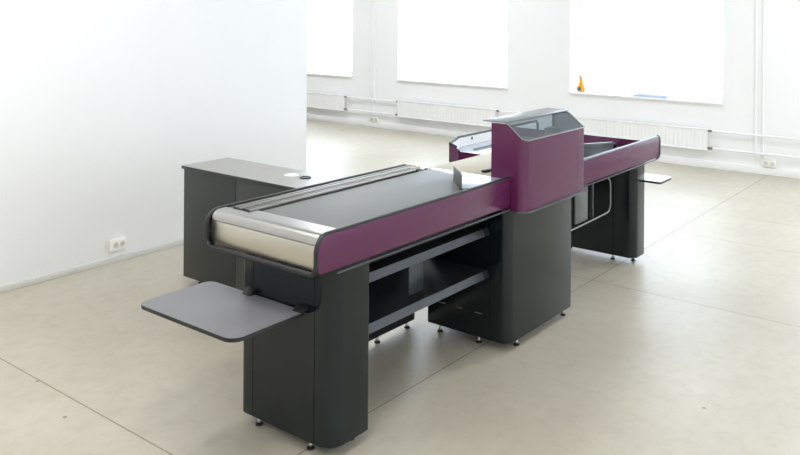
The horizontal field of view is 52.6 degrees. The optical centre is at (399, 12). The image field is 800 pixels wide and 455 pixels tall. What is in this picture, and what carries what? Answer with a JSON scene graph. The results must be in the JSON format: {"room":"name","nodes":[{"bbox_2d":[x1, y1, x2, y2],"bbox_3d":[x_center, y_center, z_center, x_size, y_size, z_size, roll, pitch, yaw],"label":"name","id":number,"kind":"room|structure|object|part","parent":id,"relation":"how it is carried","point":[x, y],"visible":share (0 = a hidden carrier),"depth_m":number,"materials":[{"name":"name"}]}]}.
{"room":"empty showroom","nodes":[
{"label":"empty showroom","id":0,"kind":"room"},
{"bbox_2d":[0,0,306,285],"bbox_3d":[-3.800,-0.026,3.759,0.300,3.600,9.215,0,0,38],"label":"wall","id":1,"kind":"structure","parent":0,"point":[104,104],"depth_m":5.84,"materials":[{"name":"white paint"}]},
{"bbox_2d":[0,239,183,292],"bbox_3d":[-3.689,1.753,3.662,0.012,0.042,9.215,0,0,38],"label":"baseboard","id":2,"kind":"structure","parent":1,"relation":"attached to","point":[54,275],"depth_m":5.60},
{"bbox_2d":[110,237,125,251],"bbox_3d":[-2.013,1.658,5.776,0.035,0.080,0.116,0,0,38],"label":"wall socket","id":3,"kind":"object","parent":1,"relation":"attached to","point":[119,243],"visible":1,"depth_m":5.76,"materials":[{"name":"beige plastic"}]},
{"bbox_2d":[0,119,799,454],"bbox_3d":[-1.200,1.842,4.558,19.500,0.100,13.700,0,0,38],"label":"floor","id":4,"kind":"structure","parent":0,"point":[690,345],"depth_m":4.21,"materials":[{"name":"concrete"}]},
{"bbox_2d":[182,157,340,290],"bbox_3d":[-0.880,1.398,5.112,1.109,0.791,0.387,0,0,38],"label":"base cabinet","id":5,"kind":"object","parent":4,"relation":"on","point":[208,185],"visible":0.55,"depth_m":5.12,"materials":[{"name":"grey laminate"}]},
{"bbox_3d":[-1.213,1.380,5.150,0.512,0.704,0.012,0,0,38],"label":"panel","id":6,"kind":"part","parent":5,"relation":"part of","materials":[{"name":"grey laminate"}]},
{"bbox_3d":[-0.785,1.383,4.814,0.568,0.704,0.012,0,0,38],"label":"panel","id":7,"kind":"part","parent":5,"relation":"part of","materials":[{"name":"grey laminate"}]},
{"bbox_2d":[182,157,340,187],"bbox_3d":[-0.877,1.010,5.112,1.107,0.002,0.385,0,0,38],"label":"countertop","id":8,"kind":"structure","parent":5,"relation":"on","point":[267,173],"depth_m":5.10,"materials":[{"name":"grey laminate"}]},
{"bbox_2d":[141,108,670,450],"bbox_3d":[0.325,1.191,4.839,1.319,1.223,4.078,0,0,38],"label":"checkout counter","id":9,"kind":"object","parent":4,"relation":"on","point":[483,239],"depth_m":3.86,"materials":[{"name":"purple painted metal"},{"name":"stainless steel"},{"name":"dark grey rubber"}]},
{"bbox_3d":[-0.403,0.946,4.087,0.015,0.150,1.423,0,0,38],"label":"panel","id":10,"kind":"part","parent":9,"relation":"part of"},
{"bbox_2d":[141,281,307,342],"bbox_3d":[-0.733,1.209,3.325,0.612,0.040,0.389,0,0,38],"label":"tray","id":11,"kind":"object","parent":9,"relation":"on","point":[222,312],"depth_m":3.30,"materials":[{"name":"grey laminate"}]},
{"bbox_3d":[-0.570,0.957,3.344,0.632,0.098,0.018,0,0,38],"label":"panel","id":12,"kind":"part","parent":9,"relation":"part of","materials":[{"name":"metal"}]},
{"bbox_3d":[-0.327,0.875,4.063,0.050,0.028,1.268,0,0,38],"label":"guide rail","id":13,"kind":"part","parent":9,"relation":"part of","materials":[{"name":"metal"}]},
{"bbox_3d":[-0.295,0.875,3.993,0.038,0.028,1.198,0,0,38],"label":"guide rail","id":14,"kind":"part","parent":9,"relation":"part of","materials":[{"name":"metal"}]},
{"bbox_3d":[-0.253,1.387,4.237,0.014,0.758,1.082,0,0,38],"label":"panel","id":15,"kind":"part","parent":9,"relation":"part of","materials":[{"name":"black metal"}]},
{"bbox_3d":[0.126,0.944,3.687,0.020,0.147,1.448,0,0,38],"label":"panel","id":16,"kind":"part","parent":9,"relation":"part of","materials":[{"name":"purple metal"}]},
{"bbox_3d":[0.167,1.032,3.717,0.008,0.007,1.340,0,0,38],"label":"bumper rail","id":17,"kind":"part","parent":9,"relation":"part of","materials":[{"name":"purple metal"}]},
{"bbox_2d":[369,257,483,322],"bbox_3d":[-0.061,1.386,4.065,0.496,0.012,1.071,0,0,38],"label":"storage shelf","id":18,"kind":"object","parent":9,"relation":"attached to","point":[390,300],"depth_m":4.06,"materials":[{"name":"black metal"}]},
{"bbox_2d":[369,225,483,271],"bbox_3d":[-0.059,1.160,4.065,0.496,0.012,1.071,0,0,38],"label":"storage shelf","id":19,"kind":"object","parent":9,"relation":"attached to","point":[407,258],"depth_m":3.94,"materials":[{"name":"black metal"}]},
{"bbox_2d":[428,152,490,176],"bbox_3d":[0.554,0.969,4.778,0.453,0.146,0.794,0,0,38],"label":"countertop","id":20,"kind":"structure","parent":9,"relation":"on","point":[473,165],"depth_m":4.72,"materials":[{"name":"beige laminate"}]},
{"bbox_3d":[0.261,0.885,4.270,0.463,0.016,0.364,0,0,38],"label":"transfer plate","id":21,"kind":"part","parent":9,"relation":"part of","materials":[{"name":"silver metal"}]},
{"bbox_3d":[0.689,0.655,4.499,0.014,0.085,0.332,0,0,38],"label":"screen handle","id":22,"kind":"part","parent":9,"relation":"part of","materials":[{"name":"grey metal"}]},
{"bbox_3d":[0.729,0.584,4.597,0.144,0.007,0.734,0,0,38],"label":"plate","id":23,"kind":"part","parent":9,"relation":"part of","materials":[{"name":"grey metal"}]},
{"bbox_3d":[0.921,0.729,4.856,0.016,0.254,0.014,0,0,38],"label":"hood post","id":24,"kind":"part","parent":9,"relation":"part of","materials":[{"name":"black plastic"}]},
{"bbox_3d":[1.118,1.179,4.993,0.008,0.234,0.173,0,0,38],"label":"hanging panel","id":25,"kind":"part","parent":9,"relation":"part of","materials":[{"name":"grey metal"}]},
{"bbox_3d":[1.215,1.182,5.115,0.014,0.238,0.012,0,0,38],"label":"loop post","id":26,"kind":"part","parent":9,"relation":"part of","materials":[{"name":"black metal"}]},
{"bbox_3d":[1.461,1.069,5.371,0.008,0.008,1.340,0,0,38],"label":"bumper rail","id":27,"kind":"part","parent":9,"relation":"part of","materials":[{"name":"purple metal"}]},
{"bbox_3d":[1.448,0.909,5.376,0.022,0.012,1.408,0,0,38],"label":"panel trim","id":28,"kind":"part","parent":9,"relation":"part of","materials":[{"name":"grey paint"}]},
{"bbox_3d":[1.460,0.987,5.392,0.017,0.151,1.449,0,0,38],"label":"panel","id":29,"kind":"part","parent":9,"relation":"part of","materials":[{"name":"purple metal"}]},
{"bbox_2d":[644,173,670,183],"bbox_3d":[1.837,1.256,6.050,0.305,0.043,0.305,0,0,38],"label":"tray","id":30,"kind":"object","parent":9,"relation":"on","point":[649,178],"depth_m":6.00,"materials":[{"name":"grey laminate"}]},
{"bbox_2d":[306,0,799,170],"bbox_3d":[3.302,0.023,10.028,19.800,3.600,0.450,0,0,38],"label":"wall","id":31,"kind":"structure","parent":0,"point":[543,36],"depth_m":10.65,"materials":[{"name":"white paint"}]},
{"bbox_2d":[307,92,346,110],"bbox_3d":[-1.540,1.452,13.485,1.771,0.249,0.087,0,0,38],"label":"radiator","id":32,"kind":"object","parent":31,"relation":"attached to","point":[314,99],"visible":0.54,"depth_m":13.17,"materials":[{"name":"white metal"}]},
{"bbox_2d":[307,92,345,95],"bbox_3d":[-1.568,1.332,13.489,1.720,0.010,0.058,0,0,38],"label":"grille","id":33,"kind":"object","parent":32,"relation":"attached to","point":[308,93],"depth_m":13.25,"materials":[{"name":"white metal"}]},
{"bbox_2d":[307,68,351,77],"bbox_3d":[-1.418,-0.110,13.649,1.921,2.300,0.370,0,0,38],"label":"windowsill","id":34,"kind":"structure","parent":31,"relation":"in","point":[312,71],"depth_m":13.44,"materials":[{"name":"white paint"}]},
{"bbox_3d":[-1.326,-0.122,13.767,1.921,2.275,0.070,0,0,38],"label":"frame","id":35,"kind":"part","parent":34,"relation":"part of","materials":[{"name":"white paint"}]},
{"bbox_2d":[368,0,370,120],"bbox_3d":[-0.473,-0.045,12.693,0.024,3.514,0.023,0,0,38],"label":"pipe","id":36,"kind":"object","parent":31,"relation":"attached to","point":[369,0],"visible":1,"depth_m":12.68,"materials":[{"name":"white metal"}]},
{"bbox_2d":[346,96,395,101],"bbox_3d":[-0.442,1.357,12.639,1.005,0.024,0.062,0,0,38],"label":"pipe","id":37,"kind":"object","parent":31,"relation":"attached to","point":[346,96],"visible":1,"depth_m":12.61,"materials":[{"name":"white metal"}]},
{"bbox_2d":[347,109,394,114],"bbox_3d":[-0.444,1.557,12.639,0.995,0.024,0.062,0,0,38],"label":"pipe","id":38,"kind":"object","parent":31,"relation":"attached to","point":[347,109],"visible":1,"depth_m":12.59,"materials":[{"name":"white metal"}]},
{"bbox_2d":[370,117,378,122],"bbox_3d":[-0.398,1.675,12.618,0.150,0.080,0.034,0,0,38],"label":"wall socket","id":39,"kind":"object","parent":31,"relation":"attached to","point":[372,119],"visible":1,"depth_m":12.60,"materials":[{"name":"beige plastic"}]},
{"bbox_2d":[374,0,375,116],"bbox_3d":[-0.386,-0.084,12.625,0.024,3.436,0.023,0,0,38],"label":"pipe","id":40,"kind":"object","parent":31,"relation":"attached to","point":[375,0],"visible":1,"depth_m":12.62,"materials":[{"name":"white metal"}]},
{"bbox_2d":[395,100,498,126],"bbox_3d":[0.661,1.467,11.755,1.832,0.249,0.087,0,0,38],"label":"radiator","id":41,"kind":"object","parent":31,"relation":"attached to","point":[467,115],"visible":0.94,"depth_m":11.70,"materials":[{"name":"white metal"}]},
{"bbox_2d":[397,100,496,109],"bbox_3d":[0.653,1.347,11.743,1.730,0.010,0.058,0,0,38],"label":"grille","id":42,"kind":"object","parent":41,"relation":"attached to","point":[455,107],"depth_m":11.78,"materials":[{"name":"white metal"}]},
{"bbox_2d":[397,0,506,88],"bbox_3d":[0.826,-0.094,11.885,1.921,2.300,0.370,0,0,38],"label":"window","id":43,"kind":"structure","parent":31,"relation":"in","point":[412,78],"depth_m":12.17,"materials":[{"name":"white paint"}]},
{"bbox_3d":[0.818,1.044,11.885,1.919,0.024,0.370,0,0,38],"label":"sill","id":44,"kind":"part","parent":43,"relation":"part of","materials":[{"name":"white paint"}]},
{"bbox_2d":[499,110,551,116],"bbox_3d":[1.812,1.373,10.867,1.081,0.024,0.062,0,0,38],"label":"pipe","id":45,"kind":"object","parent":31,"relation":"attached to","point":[499,110],"visible":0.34,"depth_m":11.04,"materials":[{"name":"white metal"}]},
{"bbox_2d":[306,114,799,178],"bbox_3d":[3.027,1.779,9.937,19.500,0.085,0.018,0,0,38],"label":"baseboard","id":46,"kind":"structure","parent":31,"relation":"attached to","point":[665,159],"depth_m":9.74,"materials":[{"name":"white ceramic"}]},
{"bbox_2d":[573,116,712,150],"bbox_3d":[2.934,1.483,9.969,1.791,0.249,0.087,0,0,38],"label":"radiator","id":47,"kind":"object","parent":31,"relation":"attached to","point":[670,135],"visible":0.69,"depth_m":9.84,"materials":[{"name":"white metal"}]},
{"bbox_2d":[573,116,707,129],"bbox_3d":[2.906,1.363,9.973,1.740,0.010,0.058,0,0,38],"label":"grille","id":48,"kind":"object","parent":47,"relation":"attached to","point":[583,119],"depth_m":9.95,"materials":[{"name":"white metal"}]},
{"bbox_2d":[569,0,722,104],"bbox_3d":[3.088,-0.078,10.108,1.932,2.300,0.370,0,0,38],"label":"window","id":49,"kind":"structure","parent":31,"relation":"in","point":[595,91],"depth_m":10.28,"materials":[{"name":"white paint"}]},
{"bbox_2d":[577,73,584,91],"bbox_3d":[2.362,0.919,10.551,0.100,0.246,0.067,0,0,38],"label":"spray bottle","id":50,"kind":"object","parent":49,"relation":"on","point":[581,88],"visible":1,"depth_m":10.53,"materials":[{"name":"orange plastic"}]},
{"bbox_3d":[3.080,1.060,10.108,1.930,0.024,0.370,0,0,38],"label":"sill","id":51,"kind":"part","parent":49,"relation":"part of","materials":[{"name":"white paint"}]},
{"bbox_2d":[633,94,670,98],"bbox_3d":[3.103,1.034,9.969,0.430,0.026,0.140,0,0,38],"label":"plastic tray","id":52,"kind":"object","parent":49,"relation":"on","point":[637,95],"visible":1,"depth_m":9.95,"materials":[{"name":"blue plastic"}]},
{"bbox_2d":[754,0,757,156],"bbox_3d":[4.033,-0.066,9.153,0.024,3.409,0.023,0,0,38],"label":"pipe","id":53,"kind":"object","parent":31,"relation":"attached to","point":[756,1],"visible":1,"depth_m":9.14,"materials":[{"name":"white metal"}]},
{"bbox_2d":[712,147,799,158],"bbox_3d":[6.181,1.603,7.433,6.448,0.024,0.062,0,0,38],"label":"pipe","id":54,"kind":"object","parent":31,"relation":"attached to","point":[712,147],"visible":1,"depth_m":9.10,"materials":[{"name":"white metal"}]},
{"bbox_2d":[712,130,799,139],"bbox_3d":[6.180,1.403,7.434,6.453,0.024,0.062,0,0,38],"label":"pipe","id":55,"kind":"object","parent":31,"relation":"attached to","point":[712,130],"visible":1,"depth_m":9.11,"materials":[{"name":"white metal"}]},
{"bbox_2d":[762,0,764,157],"bbox_3d":[4.096,-0.066,9.103,0.024,3.409,0.023,0,0,38],"label":"pipe","id":56,"kind":"object","parent":31,"relation":"attached to","point":[763,48],"visible":1,"depth_m":9.09,"materials":[{"name":"white metal"}]},
{"bbox_2d":[762,159,776,167],"bbox_3d":[4.135,1.699,9.056,0.150,0.080,0.034,0,0,38],"label":"wall socket","id":57,"kind":"object","parent":31,"relation":"attached to","point":[765,163],"visible":1,"depth_m":9.04,"materials":[{"name":"beige plastic"}]}
]}

